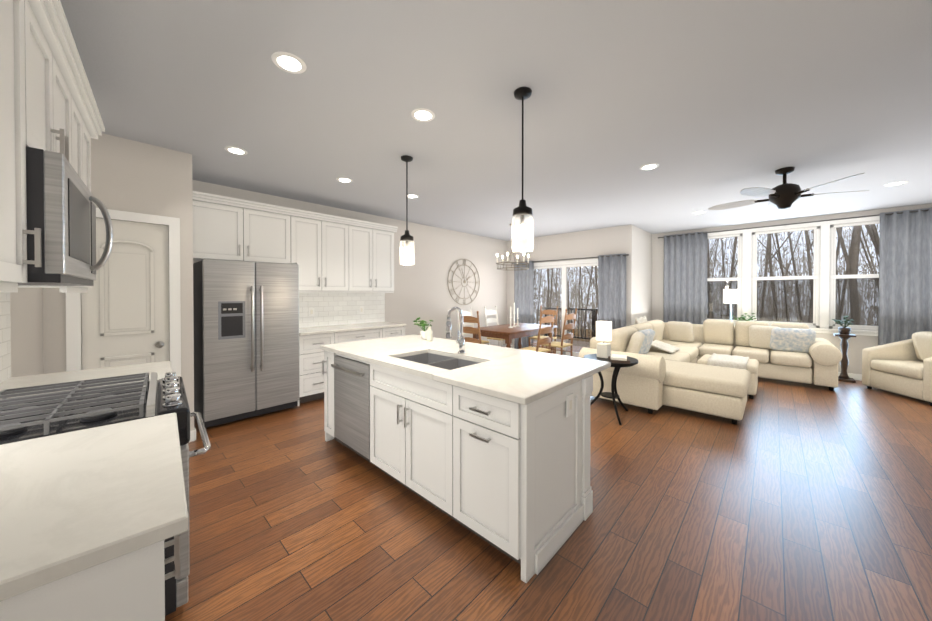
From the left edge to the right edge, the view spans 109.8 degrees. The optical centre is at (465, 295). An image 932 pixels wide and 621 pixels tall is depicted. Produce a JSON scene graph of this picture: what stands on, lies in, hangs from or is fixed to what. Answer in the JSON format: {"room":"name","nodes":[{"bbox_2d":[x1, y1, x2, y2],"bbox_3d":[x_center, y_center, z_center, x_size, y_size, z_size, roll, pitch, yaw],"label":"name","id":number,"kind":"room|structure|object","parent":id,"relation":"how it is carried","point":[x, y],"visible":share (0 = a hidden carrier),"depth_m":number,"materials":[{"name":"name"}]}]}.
{"room":"dining room and kitchen","nodes":[
{"label":"dining room and kitchen","id":0,"kind":"room"},
{"bbox_2d":[10,288,43,376],"bbox_3d":[-1.704,0.042,0.753,0.164,2.740,5.400,0,1,-43],"label":"wall","id":1,"kind":"structure","parent":0,"point":[26,314],"depth_m":2.20,"materials":[{"name":"paint"}]},
{"bbox_2d":[0,0,39,287],"bbox_3d":[-1.463,-0.544,0.820,0.553,1.010,0.395,0,1,43],"label":"upper cabinet","id":2,"kind":"object","parent":1,"relation":"attached to","point":[17,62],"depth_m":1.06,"materials":[{"name":"white wood"}]},
{"bbox_2d":[0,80,95,291],"bbox_3d":[-2.316,-0.552,1.763,0.699,1.010,0.373,0,1,43],"label":"upper cabinet","id":3,"kind":"object","parent":1,"relation":"attached to","point":[84,130],"depth_m":1.85,"materials":[{"name":"white wood"}]},
{"bbox_2d":[32,0,75,170],"bbox_3d":[-1.869,-0.782,1.275,0.780,0.540,0.383,0,1,43],"label":"upper cabinet","id":4,"kind":"object","parent":1,"relation":"attached to","point":[55,86],"depth_m":1.34,"materials":[{"name":"white wood"}]},
{"bbox_2d":[18,146,112,285],"bbox_3d":[-1.811,-0.278,1.332,0.488,0.460,0.756,0,1,-43],"label":"microwave","id":5,"kind":"object","parent":4,"relation":"attached to","point":[62,201],"visible":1,"depth_m":1.16,"materials":[{"name":"grey metal"}]},
{"bbox_2d":[0,361,171,397],"bbox_3d":[-2.213,0.499,1.933,0.699,0.035,0.749,0,1,43],"label":"countertop","id":6,"kind":"structure","parent":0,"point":[6,382],"depth_m":1.98,"materials":[{"name":"white stone"}]},
{"bbox_2d":[43,133,194,430],"bbox_3d":[-3.180,0.026,2.609,0.100,2.740,1.550,0,1,43],"label":"wall","id":7,"kind":"structure","parent":0,"point":[127,175],"depth_m":2.89,"materials":[{"name":"paint"}]},
{"bbox_2d":[81,218,168,369],"bbox_3d":[-2.912,0.371,2.821,0.095,2.029,0.532,0,1,43],"label":"pantry door","id":8,"kind":"structure","parent":7,"relation":"in","point":[125,308],"depth_m":2.83,"materials":[{"name":"white wood"}]},
{"bbox_2d":[66,208,195,441],"bbox_3d":[-2.884,0.336,2.841,0.018,2.115,0.810,0,1,43],"label":"door frame","id":9,"kind":"structure","parent":7,"relation":"attached to","point":[73,331],"depth_m":3.00,"materials":[{"name":"white wood"}]},
{"bbox_2d":[195,180,506,345],"bbox_3d":[-1.646,0.000,5.592,0.150,2.740,8.000,0,1,43],"label":"wall","id":10,"kind":"structure","parent":0,"point":[421,290],"depth_m":6.57,"materials":[{"name":"paint"}]},
{"bbox_2d":[447,259,479,304],"bbox_3d":[-0.029,-0.303,7.159,0.028,1.014,1.014,0,1,43],"label":"wall clock","id":11,"kind":"object","parent":10,"relation":"attached to","point":[463,276],"visible":0.98,"depth_m":7.14,"materials":[{"name":"silver metal"}]},
{"bbox_2d":[60,0,931,240],"bbox_3d":[1.729,-1.391,3.403,8.050,0.080,9.450,0,1,43],"label":"ceiling","id":12,"kind":"structure","parent":0,"point":[705,105],"depth_m":2.27,"materials":[{"name":"paint"}]},
{"bbox_2d":[224,146,247,154],"bbox_3d":[-2.134,-1.345,3.043,0.179,0.006,0.179,0,0,4],"label":"recessed light","id":13,"kind":"object","parent":12,"relation":"in","point":[234,150],"depth_m":3.03,"materials":[{"name":"white"}]},
{"bbox_2d":[271,51,306,73],"bbox_3d":[-1.015,-1.335,1.882,0.179,0.006,0.179,0,1,19],"label":"recessed light","id":14,"kind":"object","parent":12,"relation":"in","point":[289,62],"depth_m":1.87,"materials":[{"name":"white"}]},
{"bbox_2d":[337,177,352,182],"bbox_3d":[-1.419,-1.352,3.831,0.179,0.006,0.179,0,1,37],"label":"recessed light","id":15,"kind":"object","parent":12,"relation":"in","point":[341,179],"depth_m":3.83,"materials":[{"name":"white"}]},
{"bbox_2d":[400,155,413,264],"bbox_3d":[-0.578,-0.827,3.209,0.144,1.045,0.144,0,1,43],"label":"pendant light","id":16,"kind":"object","parent":12,"relation":"hanging from","point":[406,237],"visible":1,"depth_m":3.20,"materials":[{"name":"glass"}]},
{"bbox_2d":[408,194,418,197],"bbox_3d":[-0.730,-1.357,4.467,0.179,0.006,0.179,0,1,34],"label":"recessed light","id":17,"kind":"object","parent":12,"relation":"in","point":[409,195],"depth_m":4.47,"materials":[{"name":"white"}]},
{"bbox_2d":[411,108,434,121],"bbox_3d":[-0.319,-1.340,2.434,0.179,0.006,0.179,0,0,4],"label":"recessed light","id":18,"kind":"object","parent":12,"relation":"in","point":[420,114],"depth_m":2.42,"materials":[{"name":"white"}]},
{"bbox_2d":[496,223,529,269],"bbox_3d":[0.897,-0.943,6.282,0.641,0.867,0.626,0,1,43],"label":"chandelier","id":19,"kind":"object","parent":12,"relation":"hanging from","point":[507,261],"visible":0.92,"depth_m":6.23,"materials":[{"name":"silver metal"}]},
{"bbox_2d":[512,87,533,251],"bbox_3d":[0.374,-0.818,2.163,0.144,1.045,0.144,0,1,43],"label":"pendant light","id":20,"kind":"object","parent":12,"relation":"hanging from","point":[522,211],"visible":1,"depth_m":2.15,"materials":[{"name":"glass"}]},
{"bbox_2d":[640,163,658,169],"bbox_3d":[1.919,-1.349,3.430,0.179,0.006,0.179,0,0,4],"label":"recessed light","id":21,"kind":"object","parent":12,"relation":"in","point":[654,165],"depth_m":3.41,"materials":[{"name":"white"}]},
{"bbox_2d":[708,167,868,209],"bbox_3d":[3.410,-1.143,3.550,1.288,0.426,1.286,0,1,43],"label":"ceiling fan","id":22,"kind":"object","parent":12,"relation":"hanging from","point":[785,195],"visible":1,"depth_m":3.44,"materials":[{"name":"brown metal"}]},
{"bbox_2d":[884,181,908,185],"bbox_3d":[5.191,-1.353,3.954,0.179,0.006,0.179,0,0,4],"label":"recessed light","id":23,"kind":"object","parent":12,"relation":"in","point":[900,182],"depth_m":3.94,"materials":[{"name":"white"}]},
{"bbox_2d":[165,341,931,620],"bbox_3d":[1.729,1.414,3.427,8.050,0.050,9.450,0,1,43],"label":"floor","id":24,"kind":"structure","parent":0,"point":[782,500],"depth_m":1.97,"materials":[{"name":"brown wood"}]},
{"bbox_2d":[0,540,179,620],"bbox_3d":[-1.195,0.969,0.807,0.902,0.885,0.724,0,1,43],"label":"base cabinet","id":25,"kind":"object","parent":24,"relation":"on","point":[134,589],"depth_m":0.67,"materials":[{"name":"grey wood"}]},
{"bbox_2d":[0,413,187,611],"bbox_3d":[-1.175,0.509,0.811,0.918,0.035,0.764,0,1,43],"label":"countertop","id":26,"kind":"structure","parent":25,"relation":"on","point":[75,504],"depth_m":0.78,"materials":[{"name":"white stone"}]},
{"bbox_2d":[0,372,210,615],"bbox_3d":[-1.680,0.919,1.463,0.813,0.972,0.752,0,1,-43],"label":"range","id":27,"kind":"object","parent":24,"relation":"on","point":[39,415],"visible":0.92,"depth_m":1.39,"materials":[{"name":"grey metal"}]},
{"bbox_2d":[193,259,298,427],"bbox_3d":[-2.583,0.502,3.884,0.770,1.765,0.920,0,1,43],"label":"refrigerator","id":28,"kind":"object","parent":24,"relation":"on","point":[246,335],"visible":1,"depth_m":3.60,"materials":[{"name":"grey metal"}]},
{"bbox_2d":[193,191,406,405],"bbox_3d":[-2.103,0.122,4.517,0.655,2.515,2.685,0,1,43],"label":"kitchen cabinets","id":29,"kind":"object","parent":24,"relation":"on","point":[346,274],"visible":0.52,"depth_m":4.50,"materials":[{"name":"white wood"}]},
{"bbox_2d":[322,350,592,582],"bbox_3d":[-0.296,0.953,2.620,2.314,0.885,0.798,0,1,43],"label":"kitchen island","id":30,"kind":"object","parent":24,"relation":"on","point":[489,444],"depth_m":1.89,"materials":[{"name":"white wood"}]},
{"bbox_2d":[331,355,380,468],"bbox_3d":[-0.783,0.964,2.956,0.602,0.848,0.652,0,1,43],"label":"dishwasher","id":31,"kind":"object","parent":30,"relation":"in","point":[352,385],"visible":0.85,"depth_m":2.72,"materials":[{"name":"grey metal"}]},
{"bbox_2d":[320,334,455,361],"bbox_3d":[-0.681,0.488,3.221,0.910,0.035,1.120,0,1,43],"label":"island countertop","id":32,"kind":"structure","parent":30,"relation":"on","point":[371,349],"depth_m":3.05,"materials":[{"name":"white stone"}]},
{"bbox_2d":[413,317,432,338],"bbox_3d":[-0.472,0.349,3.595,0.217,0.236,0.273,0,1,43],"label":"potted plant","id":33,"kind":"object","parent":32,"relation":"on","point":[423,332],"visible":0.92,"depth_m":3.52,"materials":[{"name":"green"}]},
{"bbox_2d":[426,323,432,340],"bbox_3d":[-0.381,0.376,3.400,0.062,0.185,0.072,0,1,43],"label":"soap bottle","id":34,"kind":"object","parent":32,"relation":"on","point":[429,332],"visible":1,"depth_m":3.38,"materials":[{"name":"beige"}]},
{"bbox_2d":[432,342,523,361],"bbox_3d":[0.112,0.491,2.874,0.720,0.035,0.540,0,1,43],"label":"island countertop","id":35,"kind":"structure","parent":30,"relation":"on","point":[478,351],"depth_m":2.79,"materials":[{"name":"white stone"}]},
{"bbox_2d":[446,307,464,353],"bbox_3d":[-0.098,0.281,2.676,0.097,0.387,0.204,0,1,43],"label":"faucet","id":36,"kind":"object","parent":35,"relation":"on","point":[460,341],"visible":1,"depth_m":2.69,"materials":[{"name":"silver metal"}]},
{"bbox_2d":[432,350,610,401],"bbox_3d":[0.419,0.497,2.187,0.670,0.035,1.120,0,1,43],"label":"island countertop","id":37,"kind":"structure","parent":30,"relation":"on","point":[528,375],"depth_m":2.03,"materials":[{"name":"white stone"}]},
{"bbox_2d":[459,311,481,343],"bbox_3d":[0.200,0.804,5.555,0.468,1.132,0.524,0,1,43],"label":"dining chair","id":38,"kind":"object","parent":24,"relation":"on","point":[470,319],"visible":0.29,"depth_m":5.33,"materials":[{"name":"brown wood"}]},
{"bbox_2d":[457,307,489,344],"bbox_3d":[0.135,0.796,6.533,0.524,1.132,0.468,0,1,43],"label":"dining chair","id":39,"kind":"object","parent":24,"relation":"on","point":[465,313],"visible":0.33,"depth_m":6.67,"materials":[{"name":"white wood"}]},
{"bbox_2d":[484,306,513,347],"bbox_3d":[0.717,0.791,7.153,0.524,1.132,0.468,0,1,43],"label":"dining chair","id":40,"kind":"object","parent":24,"relation":"on","point":[489,312],"visible":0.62,"depth_m":7.23,"materials":[{"name":"white wood"}]},
{"bbox_2d":[473,323,557,352],"bbox_3d":[0.949,0.983,6.353,0.940,0.760,1.650,0,1,43],"label":"dining table","id":41,"kind":"object","parent":24,"relation":"on","point":[506,333],"visible":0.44,"depth_m":5.92,"materials":[{"name":"brown wood"}]},
{"bbox_2d":[508,307,513,327],"bbox_3d":[0.844,0.405,6.193,0.087,0.400,0.087,0,1,28],"label":"candle","id":42,"kind":"object","parent":41,"relation":"on","point":[510,317],"depth_m":6.18,"materials":[{"name":"white wax"}]},
{"bbox_2d":[514,303,517,326],"bbox_3d":[0.931,0.369,6.330,0.087,0.470,0.087,0,1,28],"label":"candle","id":43,"kind":"object","parent":41,"relation":"on","point":[517,318],"depth_m":6.32,"materials":[{"name":"white wax"}]},
{"bbox_2d":[521,310,554,352],"bbox_3d":[1.181,0.804,5.550,0.524,1.132,0.468,0,1,43],"label":"dining chair","id":44,"kind":"object","parent":24,"relation":"on","point":[546,330],"visible":0.56,"depth_m":5.38,"materials":[{"name":"brown wood"}]},
{"bbox_2d":[528,306,557,352],"bbox_3d":[1.697,0.791,7.148,0.468,1.132,0.524,0,1,43],"label":"dining chair","id":45,"kind":"object","parent":24,"relation":"on","point":[548,312],"visible":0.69,"depth_m":7.16,"materials":[{"name":"brown wood"}]},
{"bbox_2d":[541,308,576,356],"bbox_3d":[1.763,0.799,6.169,0.524,1.132,0.468,0,1,43],"label":"dining chair","id":46,"kind":"object","parent":24,"relation":"on","point":[561,344],"visible":0.77,"depth_m":6.00,"materials":[{"name":"brown wood"}]},
{"bbox_2d":[584,354,637,424],"bbox_3d":[1.670,1.060,3.816,0.594,0.669,0.580,0,1,43],"label":"side table","id":47,"kind":"object","parent":24,"relation":"on","point":[618,366],"visible":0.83,"depth_m":3.75,"materials":[{"name":"black wood"}]},
{"bbox_2d":[596,321,611,357],"bbox_3d":[1.630,0.516,3.876,0.174,0.422,0.174,0,1,43],"label":"table lamp","id":48,"kind":"object","parent":47,"relation":"on","point":[603,331],"visible":0.94,"depth_m":3.82,"materials":[{"name":"white paper"}]},
{"bbox_2d":[608,354,629,363],"bbox_3d":[1.701,0.699,3.647,0.191,0.055,0.248,0,1,17],"label":"books","id":49,"kind":"object","parent":47,"relation":"on","point":[615,358],"visible":0.96,"depth_m":3.56,"materials":[{"name":"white paper"}]},
{"bbox_2d":[578,316,841,424],"bbox_3d":[3.736,0.866,4.865,2.630,1.020,3.770,0,1,43],"label":"sectional sofa","id":50,"kind":"object","parent":24,"relation":"on","point":[667,370],"visible":0.92,"depth_m":4.73,"materials":[{"name":"beige fabric"}]},
{"bbox_2d":[634,316,679,352],"bbox_3d":[3.084,0.621,5.509,0.780,0.542,0.612,0,1,43],"label":"throw","id":51,"kind":"object","parent":50,"relation":"on","point":[657,346],"depth_m":5.44,"materials":[{"name":"beige fabric"}]},
{"bbox_2d":[697,353,758,398],"bbox_3d":[3.817,1.139,4.777,0.660,0.475,0.678,0,1,43],"label":"ottoman","id":52,"kind":"object","parent":24,"relation":"on","point":[737,362],"visible":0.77,"depth_m":4.55,"materials":[{"name":"beige fabric"}]},
{"bbox_2d":[707,353,748,369],"bbox_3d":[3.824,1.042,4.769,0.423,0.281,0.678,0,1,43],"label":"throw","id":53,"kind":"object","parent":52,"relation":"on","point":[723,360],"depth_m":4.61,"materials":[{"name":"white fabric"}]},
{"bbox_2d":[723,289,738,320],"bbox_3d":[5.099,0.619,6.312,0.230,1.490,0.230,0,1,43],"label":"floor lamp","id":54,"kind":"object","parent":24,"relation":"on","point":[730,296],"visible":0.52,"depth_m":6.23,"materials":[{"name":"silver metal"}]},
{"bbox_2d":[832,316,855,382],"bbox_3d":[6.125,0.848,5.322,0.247,1.048,0.220,0,1,43],"label":"plant stand","id":55,"kind":"object","parent":24,"relation":"on","point":[844,334],"visible":0.98,"depth_m":5.29,"materials":[{"name":"brown wood"}]},
{"bbox_2d":[862,331,931,405],"bbox_3d":[6.298,0.938,4.442,0.870,0.884,0.860,0,0,8],"label":"armchair","id":56,"kind":"object","parent":24,"relation":"on","point":[904,367],"visible":1,"depth_m":4.54,"materials":[{"name":"beige fabric"}]},
{"bbox_2d":[507,225,634,344],"bbox_3d":[2.176,-0.015,7.387,2.940,2.740,0.150,0,1,43],"label":"wall","id":57,"kind":"structure","parent":0,"point":[618,239],"depth_m":6.98,"materials":[{"name":"paint"}]},
{"bbox_2d":[511,259,597,347],"bbox_3d":[2.134,0.293,7.313,2.924,2.125,0.018,0,1,43],"label":"door trim","id":58,"kind":"structure","parent":57,"relation":"attached to","point":[595,260],"depth_m":7.23,"materials":[{"name":"white wood"}]},
{"bbox_2d":[533,263,597,356],"bbox_3d":[2.209,0.330,7.352,1.800,2.050,0.080,0,1,43],"label":"sliding door","id":59,"kind":"structure","parent":57,"relation":"attached to","point":[564,297],"depth_m":7.31,"materials":[{"name":"clear glass"}]},
{"bbox_2d":[512,254,628,348],"bbox_3d":[2.143,0.256,7.223,2.720,2.160,0.134,0,1,43],"label":"curtains","id":60,"kind":"object","parent":57,"relation":"attached to","point":[612,288],"visible":0.62,"depth_m":6.62,"materials":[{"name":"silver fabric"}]},
{"bbox_2d":[635,226,650,320],"bbox_3d":[3.692,-0.012,6.963,0.150,2.740,1.290,0,1,43],"label":"wall","id":61,"kind":"structure","parent":0,"point":[642,238],"depth_m":6.86,"materials":[{"name":"paint"}]},
{"bbox_2d":[651,204,931,373],"bbox_3d":[5.934,-0.002,5.844,4.950,2.740,0.150,0,1,43],"label":"wall","id":62,"kind":"structure","parent":0,"point":[856,344],"depth_m":5.80,"materials":[{"name":"paint"}]},
{"bbox_2d":[707,233,742,323],"bbox_3d":[5.042,-0.329,6.659,0.890,1.760,0.080,0,1,43],"label":"window","id":63,"kind":"structure","parent":62,"relation":"in","point":[740,236],"depth_m":6.42,"materials":[{"name":"clear glass"}]},
{"bbox_2d":[751,226,820,327],"bbox_3d":[5.786,-0.323,5.960,0.890,1.760,0.080,0,1,43],"label":"window","id":64,"kind":"structure","parent":62,"relation":"in","point":[816,269],"depth_m":5.87,"materials":[{"name":"clear glass"}]},
{"bbox_2d":[707,278,878,325],"bbox_3d":[5.800,0.109,5.998,2.815,0.805,0.001,0,1,43],"label":"screens","id":65,"kind":"object","parent":64,"relation":"attached to","point":[779,316],"depth_m":5.87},
{"bbox_2d":[708,216,879,380],"bbox_3d":[5.909,0.046,5.731,4.770,2.645,0.050,0,1,43],"label":"window trim","id":66,"kind":"structure","parent":62,"relation":"attached to","point":[825,225],"depth_m":5.59,"materials":[{"name":"white wood"}]},
{"bbox_2d":[732,313,755,320],"bbox_3d":[5.272,0.438,6.240,0.387,0.220,0.217,0,1,43],"label":"potted plant","id":67,"kind":"object","parent":66,"relation":"on","point":[743,318],"visible":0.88,"depth_m":6.21,"materials":[{"name":"green plant"}]},
{"bbox_2d":[658,207,931,345],"bbox_3d":[5.708,0.025,5.859,4.040,2.645,0.136,0,1,43],"label":"curtains","id":68,"kind":"object","parent":62,"relation":"attached to","point":[905,277],"visible":0.67,"depth_m":5.06,"materials":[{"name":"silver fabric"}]},
{"bbox_2d":[829,220,879,330],"bbox_3d":[6.510,-0.317,5.280,0.890,1.760,0.080,0,1,43],"label":"window","id":69,"kind":"structure","parent":62,"relation":"in","point":[833,277],"depth_m":5.47,"materials":[{"name":"clear glass"}]},
{"label":"outside","id":70,"kind":"structure","parent":0,"visible":0},
{"bbox_2d":[533,328,591,341],"bbox_3d":[25.254,3.708,30.262,85.000,0.100,61.350,0,1,43],"label":"ground","id":71,"kind":"structure","parent":70,"point":[576,334],"depth_m":30.93,"materials":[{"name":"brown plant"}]},
{"bbox_2d":[533,307,597,347],"bbox_3d":[2.877,2.119,8.634,3.200,3.450,2.599,0,1,43],"label":"deck","id":72,"kind":"object","parent":71,"relation":"on","point":[584,344],"depth_m":9.78,"materials":[{"name":"brown wood"}]},
{"bbox_2d":[534,224,879,340],"bbox_3d":[12.535,-15.135,23.357,57.038,37.721,39.999,0,1,43],"label":"trees","id":73,"kind":"object","parent":71,"relation":"on","point":[855,250],"depth_m":15.39,"materials":[{"name":"brown plant"}]},
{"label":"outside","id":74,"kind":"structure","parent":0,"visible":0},
{"bbox_2d":[534,224,879,328],"bbox_3d":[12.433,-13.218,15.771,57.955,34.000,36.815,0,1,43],"label":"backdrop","id":75,"kind":"structure","parent":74,"point":[573,302],"depth_m":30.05,"materials":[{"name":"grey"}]}
]}

